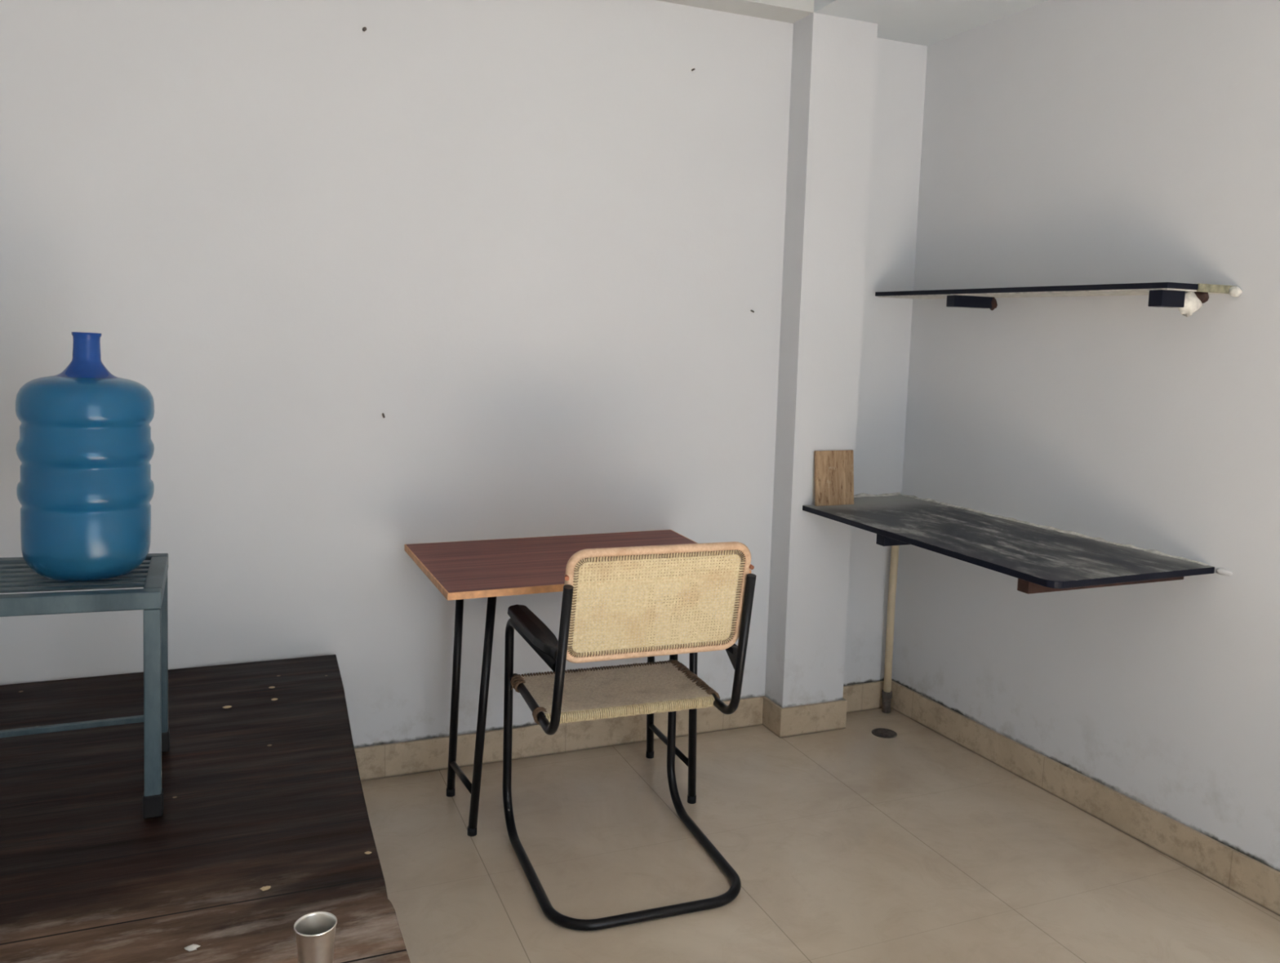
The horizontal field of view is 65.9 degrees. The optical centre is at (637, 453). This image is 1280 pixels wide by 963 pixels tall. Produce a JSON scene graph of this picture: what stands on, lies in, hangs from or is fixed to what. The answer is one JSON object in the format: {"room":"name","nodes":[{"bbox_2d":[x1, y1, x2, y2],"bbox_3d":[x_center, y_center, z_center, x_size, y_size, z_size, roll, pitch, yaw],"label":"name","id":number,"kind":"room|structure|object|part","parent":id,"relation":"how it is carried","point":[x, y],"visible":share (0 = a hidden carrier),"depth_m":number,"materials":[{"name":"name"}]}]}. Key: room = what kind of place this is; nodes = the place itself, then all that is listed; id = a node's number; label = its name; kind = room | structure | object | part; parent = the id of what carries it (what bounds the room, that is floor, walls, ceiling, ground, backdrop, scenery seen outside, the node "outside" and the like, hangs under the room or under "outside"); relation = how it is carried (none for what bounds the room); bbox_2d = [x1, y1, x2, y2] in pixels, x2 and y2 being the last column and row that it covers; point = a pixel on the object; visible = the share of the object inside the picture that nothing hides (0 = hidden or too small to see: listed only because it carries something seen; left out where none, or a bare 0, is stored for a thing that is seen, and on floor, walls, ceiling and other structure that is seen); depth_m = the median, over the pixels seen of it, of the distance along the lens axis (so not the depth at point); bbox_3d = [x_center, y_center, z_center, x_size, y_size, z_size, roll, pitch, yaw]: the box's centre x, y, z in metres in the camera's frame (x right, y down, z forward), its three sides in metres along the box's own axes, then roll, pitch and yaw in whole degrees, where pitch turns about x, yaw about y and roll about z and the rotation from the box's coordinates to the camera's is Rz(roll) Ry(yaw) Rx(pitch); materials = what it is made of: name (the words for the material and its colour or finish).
{"room":"study room","nodes":[
{"label":"study room","id":0,"kind":"room"},
{"bbox_2d":[0,0,927,747],"bbox_3d":[-0.640,-0.387,3.154,4.320,2.860,0.120,-1,7,-22],"label":"wall","id":1,"kind":"structure","parent":0,"point":[537,242],"depth_m":3.07,"materials":[{"name":"paint"}]},
{"bbox_2d":[354,696,763,781],"bbox_3d":[-1.036,0.995,3.092,3.250,0.109,0.012,-1,7,-22],"label":"baseboard","id":2,"kind":"structure","parent":1,"relation":"attached to","point":[414,757],"depth_m":3.37,"materials":[{"name":"tile"}]},
{"bbox_2d":[842,680,884,713],"bbox_3d":[0.863,0.957,3.871,0.290,0.109,0.012,-1,7,-22],"label":"baseboard","id":3,"kind":"structure","parent":1,"relation":"attached to","point":[863,696],"depth_m":3.87,"materials":[{"name":"tile"}]},
{"bbox_2d":[657,0,813,23],"bbox_3d":[-0.938,-1.622,2.740,3.262,0.328,0.129,-1,7,-22],"label":"beam","id":4,"kind":"structure","parent":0,"point":[792,11],"depth_m":3.29,"materials":[{"name":"beige paint"}]},
{"bbox_2d":[360,708,1279,962],"bbox_3d":[0.205,1.353,1.178,4.320,0.100,4.790,-1,7,-22],"label":"floor","id":5,"kind":"structure","parent":0,"point":[851,844],"depth_m":2.72,"materials":[{"name":"tile"}]},
{"bbox_2d":[0,654,410,962],"bbox_3d":[-1.120,0.960,1.969,1.184,0.430,1.956,-1,7,-22],"label":"table","id":6,"kind":"object","parent":5,"relation":"on","point":[260,791],"visible":0.99,"depth_m":1.99,"materials":[{"name":"brown wood"}]},
{"bbox_2d":[0,553,169,818],"bbox_3d":[-1.212,0.485,2.086,0.398,0.481,0.377,-1,7,-23],"label":"metal stool","id":7,"kind":"object","parent":6,"relation":"on","point":[151,575],"visible":0.9,"depth_m":1.99,"materials":[{"name":"blue paint"}]},
{"bbox_3d":[-1.201,0.269,2.063,0.387,0.047,0.374,-1,7,-23],"label":"frame","id":8,"kind":"part","parent":7,"relation":"part of","materials":[{"name":"blue paint"}]},
{"bbox_2d":[15,332,154,581],"bbox_3d":[-1.140,0.002,2.047,0.255,0.504,0.251,-1,7,-22],"label":"water jug","id":9,"kind":"object","parent":7,"relation":"on","point":[85,448],"visible":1,"depth_m":1.96,"materials":[{"name":"blue plastic"}]},
{"bbox_3d":[-0.983,0.513,2.002,0.040,0.413,0.031,-1,7,-23],"label":"leg","id":10,"kind":"part","parent":7,"relation":"part of","materials":[{"name":"blue paint"}]},
{"bbox_3d":[-1.117,0.474,2.312,0.040,0.413,0.031,-1,7,-23],"label":"leg","id":11,"kind":"part","parent":7,"relation":"part of","materials":[{"name":"blue paint"}]},
{"bbox_2d":[183,944,199,951],"bbox_3d":[-0.717,0.795,1.589,0.022,0.006,0.015,3,7,14],"label":"flake","id":12,"kind":"object","parent":6,"relation":"on","point":[193,947],"visible":1,"depth_m":1.59,"materials":[{"name":"white"}]},
{"bbox_2d":[260,885,271,891],"bbox_3d":[-0.664,0.777,1.766,0.013,0.004,0.018,8,9,43],"label":"crumb","id":13,"kind":"object","parent":6,"relation":"on","point":[264,888],"visible":1,"depth_m":1.76,"materials":[{"name":"beige food"}]},
{"bbox_2d":[293,911,337,962],"bbox_3d":[-0.483,0.758,1.482,0.061,0.114,0.061,-1,7,-22],"label":"steel tumbler","id":14,"kind":"object","parent":6,"relation":"on","point":[315,932],"visible":1,"depth_m":1.47,"materials":[{"name":"silver metal"}]},
{"bbox_2d":[404,529,751,836],"bbox_3d":[-0.200,0.692,3.044,0.925,0.766,0.643,-1,7,-22],"label":"desk","id":15,"kind":"object","parent":5,"relation":"on","point":[491,569],"visible":0.75,"depth_m":2.97,"materials":[{"name":"red laminate"}]},
{"bbox_3d":[-0.559,0.690,3.042,0.056,0.741,0.025,-2,8,-31],"label":"leg","id":16,"kind":"part","parent":15,"relation":"part of","materials":[{"name":"black metal"}]},
{"bbox_3d":[-0.440,0.720,2.805,0.080,0.742,0.027,-1,7,-22],"label":"leg","id":17,"kind":"part","parent":15,"relation":"part of","materials":[{"name":"black metal"}]},
{"bbox_3d":[0.045,0.670,3.352,0.040,0.740,0.025,-1,7,-22],"label":"leg","id":18,"kind":"part","parent":15,"relation":"part of","materials":[{"name":"black metal"}]},
{"bbox_3d":[0.170,0.711,3.027,0.043,0.741,0.026,-1,7,-22],"label":"leg","id":19,"kind":"part","parent":15,"relation":"part of","materials":[{"name":"black metal"}]},
{"bbox_2d":[502,542,756,931],"bbox_3d":[-0.034,0.656,2.658,0.539,0.934,0.586,-1,7,-20],"label":"armchair","id":20,"kind":"object","parent":5,"relation":"on","point":[676,688],"visible":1,"depth_m":2.47,"materials":[{"name":"beige wicker"}]},
{"bbox_3d":[-0.269,0.467,2.613,0.065,0.028,0.430,-1,7,-20],"label":"armrest","id":21,"kind":"part","parent":20,"relation":"part of","materials":[{"name":"black wood"}]},
{"bbox_3d":[-0.255,0.483,2.557,0.029,0.411,0.528,-1,7,-20],"label":"post","id":22,"kind":"part","parent":20,"relation":"part of","materials":[{"name":"black metal"}]},
{"bbox_3d":[-0.067,0.652,2.748,0.472,0.015,0.300,-1,7,-20],"label":"seat","id":23,"kind":"part","parent":20,"relation":"part of","materials":[{"name":"wicker"}]},
{"bbox_3d":[0.048,0.363,2.421,0.480,0.294,0.080,-1,7,-20],"label":"backrest frame","id":24,"kind":"part","parent":20,"relation":"part of","materials":[{"name":"wicker"}]},
{"bbox_3d":[0.170,0.460,2.772,0.065,0.028,0.430,-1,7,-20],"label":"armrest","id":25,"kind":"part","parent":20,"relation":"part of","materials":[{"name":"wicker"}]},
{"bbox_3d":[0.196,0.476,2.721,0.029,0.411,0.528,-1,7,-20],"label":"post","id":26,"kind":"part","parent":20,"relation":"part of","materials":[{"name":"black metal"}]},
{"bbox_2d":[871,728,897,738],"bbox_3d":[0.914,1.035,3.660,0.092,0.004,0.092,-1,7,-22],"label":"floor drain","id":27,"kind":"object","parent":5,"relation":"on","point":[884,733],"visible":1,"depth_m":3.65,"materials":[{"name":"metal"}]},
{"bbox_2d":[881,545,898,713],"bbox_3d":[0.986,0.599,3.831,0.039,0.835,0.038,-1,7,-22],"label":"pipe","id":28,"kind":"object","parent":5,"relation":"on","point":[886,693],"visible":0.89,"depth_m":3.83,"materials":[{"name":"beige plastic"}]},
{"bbox_2d":[764,12,877,707],"bbox_3d":[0.653,-0.235,3.570,0.259,2.532,0.129,-1,7,-22],"label":"wall pillar","id":29,"kind":"structure","parent":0,"point":[833,72],"depth_m":3.49,"materials":[{"name":"paint"}]},
{"bbox_2d":[762,696,847,737],"bbox_3d":[0.623,0.969,3.703,0.283,0.109,0.141,-1,7,-22],"label":"baseboard","id":30,"kind":"structure","parent":29,"relation":"attached to","point":[806,719],"depth_m":3.64,"materials":[{"name":"tile"}]},
{"bbox_2d":[813,0,1048,46],"bbox_3d":[1.763,-1.405,1.474,0.768,0.328,4.550,-1,7,-22],"label":"ceiling","id":31,"kind":"structure","parent":0,"point":[926,23],"depth_m":3.30,"materials":[{"name":"paint"}]},
{"bbox_2d":[891,0,1279,871],"bbox_3d":[2.073,-0.154,1.759,0.366,2.860,4.550,-1,7,-22],"label":"wall","id":32,"kind":"structure","parent":0,"point":[1064,142],"depth_m":2.96,"materials":[{"name":"paint"}]},
{"bbox_2d":[802,492,1232,594],"bbox_3d":[1.064,0.262,3.141,0.587,0.069,1.343,-1,7,-22],"label":"shelf","id":33,"kind":"object","parent":32,"relation":"attached to","point":[1042,558],"visible":0.94,"depth_m":2.90,"materials":[{"name":"paint"}]},
{"bbox_2d":[813,449,853,506],"bbox_3d":[0.705,0.087,3.540,0.161,0.196,0.032,-1,7,-24],"label":"plywood offcut","id":34,"kind":"object","parent":33,"relation":"on","point":[833,469],"visible":1,"depth_m":3.53,"materials":[{"name":"brown wood"}]},
{"bbox_2d":[875,282,1242,316],"bbox_3d":[1.238,-0.477,3.125,0.264,0.101,1.262,-1,7,-22],"label":"shelf","id":35,"kind":"object","parent":32,"relation":"attached to","point":[1188,298],"visible":1,"depth_m":2.79,"materials":[{"name":"paint"}]},
{"bbox_3d":[1.229,-0.512,3.128,0.252,0.033,1.242,-1,7,-22],"label":"shelf","id":36,"kind":"part","parent":35,"relation":"part of","materials":[{"name":"black stone"}]},
{"bbox_2d":[890,680,1279,915],"bbox_3d":[1.952,1.214,1.881,0.012,0.109,4.555,-1,7,-25],"label":"baseboard","id":37,"kind":"structure","parent":32,"relation":"attached to","point":[1250,878],"depth_m":3.00,"materials":[{"name":"tile"}]}
]}

